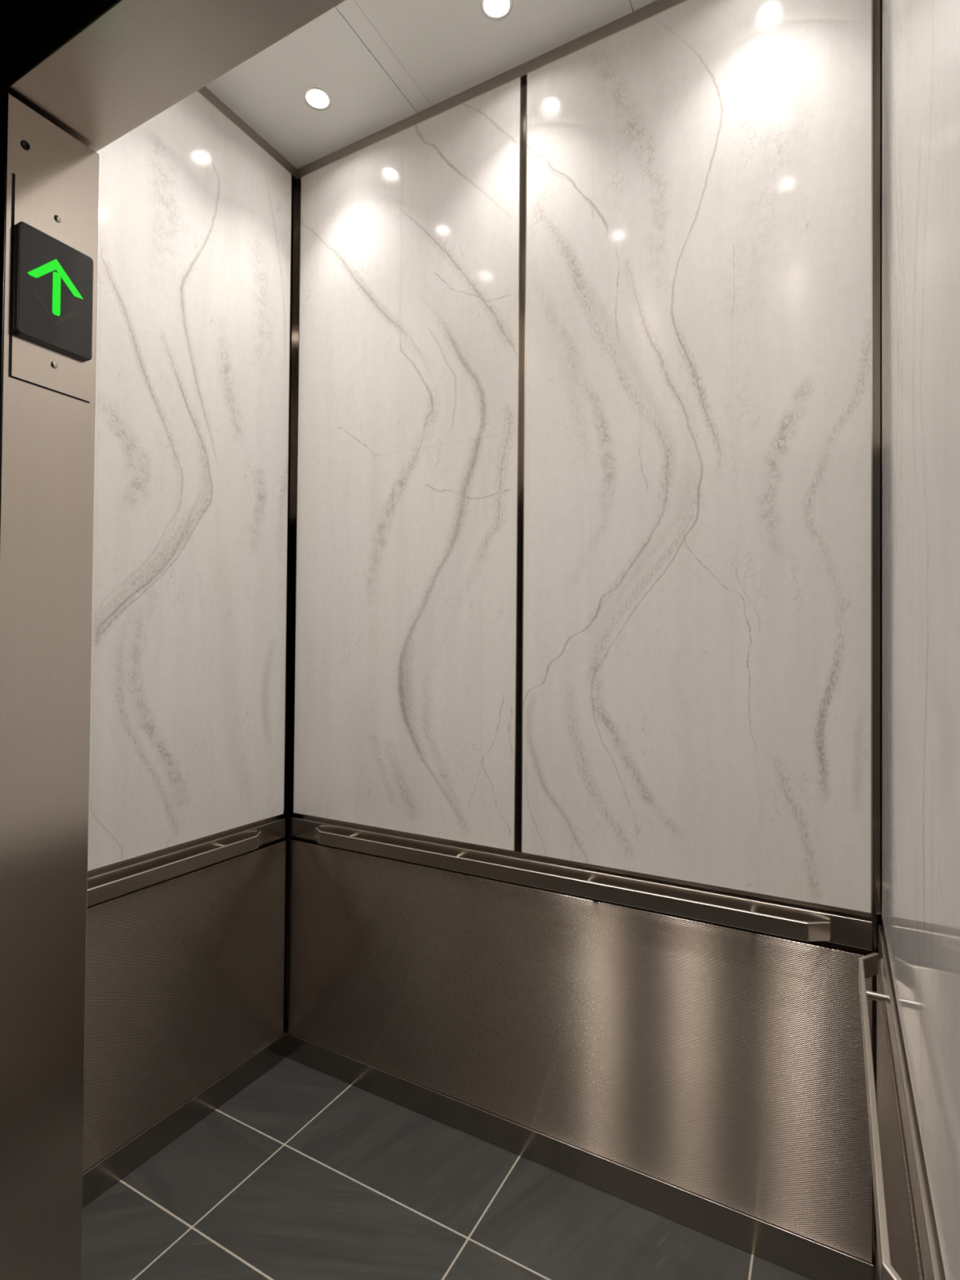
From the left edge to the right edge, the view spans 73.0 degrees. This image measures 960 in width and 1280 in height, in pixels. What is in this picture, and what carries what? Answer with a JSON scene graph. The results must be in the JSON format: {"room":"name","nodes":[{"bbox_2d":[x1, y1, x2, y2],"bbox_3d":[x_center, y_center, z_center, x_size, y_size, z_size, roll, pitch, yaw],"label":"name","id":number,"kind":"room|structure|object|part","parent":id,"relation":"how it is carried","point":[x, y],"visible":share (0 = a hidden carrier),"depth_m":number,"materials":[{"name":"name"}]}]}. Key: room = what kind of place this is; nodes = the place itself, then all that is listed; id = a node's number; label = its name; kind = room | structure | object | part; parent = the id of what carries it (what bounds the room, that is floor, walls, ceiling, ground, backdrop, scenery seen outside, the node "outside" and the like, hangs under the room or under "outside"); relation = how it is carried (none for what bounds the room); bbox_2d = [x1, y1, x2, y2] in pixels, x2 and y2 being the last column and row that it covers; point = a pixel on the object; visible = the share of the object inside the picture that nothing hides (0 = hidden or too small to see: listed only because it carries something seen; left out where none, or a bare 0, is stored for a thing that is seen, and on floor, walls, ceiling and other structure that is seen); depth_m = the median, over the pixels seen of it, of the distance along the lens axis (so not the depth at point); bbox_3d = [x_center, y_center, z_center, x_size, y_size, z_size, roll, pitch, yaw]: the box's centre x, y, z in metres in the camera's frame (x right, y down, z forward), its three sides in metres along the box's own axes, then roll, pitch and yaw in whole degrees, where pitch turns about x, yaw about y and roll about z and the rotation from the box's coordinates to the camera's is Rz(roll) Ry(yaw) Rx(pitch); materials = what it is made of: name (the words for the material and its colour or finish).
{"room":"elevator interior","nodes":[
{"label":"elevator interior","id":0,"kind":"room"},
{"bbox_2d":[0,92,99,1279],"bbox_3d":[-1.007,0.358,1.171,0.791,2.299,0.135,0,-1,29],"label":"door jamb","id":1,"kind":"structure","parent":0,"point":[47,437],"depth_m":0.98,"materials":[{"name":"metal"}]},
{"bbox_2d":[20,139,30,150],"bbox_3d":[-0.670,-0.731,0.958,0.002,0.012,0.012,0,-1,29],"label":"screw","id":2,"kind":"object","parent":1,"relation":"attached to","point":[24,144],"visible":1,"depth_m":0.96,"materials":[{"name":"black metal"}]},
{"bbox_2d":[8,173,93,403],"bbox_3d":[-0.647,-0.529,0.990,0.015,0.298,0.118,0,-1,29],"label":"lantern","id":3,"kind":"object","parent":1,"relation":"attached to","point":[52,241],"visible":1,"depth_m":0.98,"materials":[{"name":"metal"}]},
{"bbox_2d":[0,0,346,151],"bbox_3d":[-0.368,-1.344,0.852,2.216,1.095,0.135,0,-1,29],"label":"door header","id":4,"kind":"structure","parent":1,"relation":"attached to","point":[98,71],"depth_m":0.89,"materials":[{"name":"metal"}]},
{"bbox_2d":[87,178,297,1027],"bbox_3d":[-1.010,-0.183,1.927,0.060,3.400,1.171,0,-1,29],"label":"wall","id":5,"kind":"structure","parent":0,"point":[294,185],"depth_m":2.41,"materials":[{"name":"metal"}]},
{"bbox_2d":[82,840,285,1173],"bbox_3d":[-0.986,1.069,1.878,0.032,0.696,1.101,0,-1,29],"label":"wainscot panel","id":6,"kind":"object","parent":5,"relation":"attached to","point":[184,973],"visible":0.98,"depth_m":1.97,"materials":[{"name":"metal"}]},
{"bbox_2d":[82,1025,288,1208],"bbox_3d":[-0.982,1.462,1.882,0.036,0.089,1.171,0,-1,29],"label":"baseboard","id":7,"kind":"structure","parent":5,"relation":"attached to","point":[101,1176],"depth_m":1.97,"materials":[{"name":"silver metal"}]},
{"bbox_2d":[87,817,284,888],"bbox_3d":[-0.984,0.674,1.884,0.028,0.066,1.101,0,-1,29],"label":"strip","id":8,"kind":"object","parent":5,"relation":"attached to","point":[274,829],"visible":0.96,"depth_m":2.01,"materials":[{"name":"silver metal"}]},
{"bbox_2d":[87,831,262,906],"bbox_3d":[-0.951,0.677,1.871,0.044,0.044,0.848,0,-1,29],"label":"handrail","id":9,"kind":"object","parent":8,"relation":"attached to","point":[115,888],"visible":0.62,"depth_m":1.90,"materials":[{"name":"silver metal"}]},
{"bbox_2d":[87,90,292,871],"bbox_3d":[-0.977,-0.552,1.902,0.020,2.355,1.101,0,-1,29],"label":"marble panel","id":10,"kind":"object","parent":5,"relation":"attached to","point":[189,566],"visible":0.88,"depth_m":2.01,"materials":[{"name":"beige stone"}]},
{"bbox_2d":[197,86,297,180],"bbox_3d":[-0.967,-1.749,1.922,0.017,0.038,1.154,0,-1,29],"label":"trim","id":11,"kind":"structure","parent":5,"relation":"attached to","point":[208,95],"depth_m":2.22,"materials":[{"name":"silver metal"}]},
{"bbox_2d":[204,0,657,168],"bbox_3d":[-0.139,-1.777,1.479,1.896,0.020,1.171,0,-1,29],"label":"ceiling","id":12,"kind":"structure","parent":0,"point":[380,64],"depth_m":1.97,"materials":[{"name":"white paint"}]},
{"bbox_2d":[303,87,331,110],"bbox_3d":[-0.529,-1.774,2.113,0.088,0.027,0.088,0,-1,29],"label":"recessed light","id":13,"kind":"object","parent":12,"relation":"in","point":[317,98],"visible":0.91,"depth_m":2.13,"materials":[{"name":"white"}]},
{"bbox_2d":[480,0,512,20],"bbox_3d":[0.046,-1.773,1.799,0.088,0.027,0.088,0,-1,29],"label":"recessed light","id":14,"kind":"object","parent":12,"relation":"in","point":[495,10],"visible":1,"depth_m":1.82,"materials":[{"name":"white"}]},
{"bbox_2d":[80,1057,813,1279],"bbox_3d":[-0.203,1.537,1.367,1.896,0.060,1.326,0,-1,29],"label":"floor","id":15,"kind":"structure","parent":0,"point":[305,1172],"depth_m":1.71,"materials":[{"name":"tile"}]},
{"bbox_2d":[286,0,883,1254],"bbox_3d":[0.144,-0.172,1.998,2.016,3.400,0.060,0,-1,29],"label":"wall","id":16,"kind":"structure","parent":0,"point":[877,919],"depth_m":1.54,"materials":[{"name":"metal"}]},
{"bbox_2d":[293,75,523,852],"bbox_3d":[-0.276,-0.542,2.188,0.901,2.355,0.020,0,-1,29],"label":"marble panel","id":17,"kind":"object","parent":16,"relation":"attached to","point":[406,699],"visible":1,"depth_m":2.14,"materials":[{"name":"beige stone"}]},
{"bbox_2d":[293,0,685,183],"bbox_3d":[0.138,-1.739,1.985,1.896,0.038,0.017,0,-1,29],"label":"trim","id":18,"kind":"structure","parent":16,"relation":"attached to","point":[659,6],"depth_m":2.02,"materials":[{"name":"silver metal"}]},
{"bbox_2d":[286,1032,874,1279],"bbox_3d":[0.107,1.472,1.934,1.824,0.089,0.036,0,-1,29],"label":"baseboard","id":19,"kind":"structure","parent":16,"relation":"attached to","point":[811,1259],"depth_m":1.79,"materials":[{"name":"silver metal"}]},
{"bbox_2d":[288,837,872,1262],"bbox_3d":[0.111,1.079,1.941,1.819,0.696,0.032,0,-1,29],"label":"wainscot panel","id":20,"kind":"object","parent":16,"relation":"attached to","point":[724,1064],"visible":0.85,"depth_m":1.78,"materials":[{"name":"metal"}]},
{"bbox_2d":[291,816,872,950],"bbox_3d":[0.115,0.684,1.948,1.819,0.066,0.028,0,-1,29],"label":"strip","id":21,"kind":"object","parent":16,"relation":"attached to","point":[846,929],"visible":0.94,"depth_m":1.77,"materials":[{"name":"silver metal"}]},
{"bbox_2d":[315,826,830,942],"bbox_3d":[0.115,0.686,1.906,1.608,0.044,0.044,0,-1,29],"label":"handrail","id":22,"kind":"object","parent":21,"relation":"attached to","point":[751,920],"visible":1,"depth_m":1.77,"materials":[{"name":"silver metal"}]},
{"bbox_2d":[520,0,872,914],"bbox_3d":[0.531,-0.541,1.746,0.898,2.355,0.020,0,-1,29],"label":"marble panel","id":23,"kind":"object","parent":16,"relation":"attached to","point":[697,602],"visible":1,"depth_m":1.70,"materials":[{"name":"beige stone"}]},
{"bbox_3d":[-0.089,0.095,0.463,5.800,2.820,0.070,0,-1,29],"label":"wall","id":24,"kind":"structure","parent":0,"visible":0},
{"bbox_2d":[0,0,59,315],"bbox_3d":[-0.178,0.056,0.559,2.050,2.900,0.152,0,-1,29],"label":"trim","id":25,"kind":"structure","parent":24,"relation":"attached to","point":[15,15],"depth_m":0.85,"materials":[{"name":"black"}]},
{"bbox_3d":[0.674,-0.182,0.929,0.060,3.400,1.306,0,-1,29],"label":"wall","id":26,"kind":"structure","parent":0,"visible":0},
{"bbox_2d":[873,1253,876,1279],"bbox_3d":[0.650,1.464,0.989,0.036,0.089,1.171,0,-1,29],"label":"baseboard","id":27,"kind":"structure","parent":26,"relation":"attached to","point":[874,1255],"depth_m":1.48,"materials":[{"name":"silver metal"}]},
{"bbox_2d":[875,959,924,1279],"bbox_3d":[0.652,1.071,0.988,0.032,0.696,1.113,0,-1,29],"label":"wainscot panel","id":28,"kind":"object","parent":26,"relation":"attached to","point":[904,1244],"visible":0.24,"depth_m":1.05,"materials":[{"name":"metal"}]},
{"bbox_2d":[878,924,945,1279],"bbox_3d":[0.657,0.676,0.993,0.028,0.066,1.113,0,-1,29],"label":"strip","id":29,"kind":"object","parent":26,"relation":"attached to","point":[933,1268],"visible":0.48,"depth_m":0.86,"materials":[{"name":"silver metal"}]},
{"bbox_2d":[858,952,902,1279],"bbox_3d":[0.610,0.678,0.980,0.044,0.044,0.924,0,-1,29],"label":"handrail","id":30,"kind":"object","parent":29,"relation":"attached to","point":[868,964],"visible":1,"depth_m":0.89,"materials":[{"name":"silver metal"}]},
{"bbox_3d":[0.750,0.675,1.229,0.036,0.015,0.015,0,-1,29],"label":"post","id":31,"kind":"part","parent":30,"relation":"part of","materials":[{"name":"silver metal"}]},
{"bbox_2d":[881,0,959,1279],"bbox_3d":[0.671,-0.550,1.007,0.020,2.355,1.113,0,-1,29],"label":"marble panel","id":32,"kind":"object","parent":26,"relation":"attached to","point":[921,682],"visible":1,"depth_m":0.78,"materials":[{"name":"beige stone"}]},
{"bbox_3d":[0.671,-0.550,1.007,0.020,2.355,1.113,0,-1,29],"label":"edge trim","id":33,"kind":"part","parent":32,"relation":"part of","materials":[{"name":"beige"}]}
]}

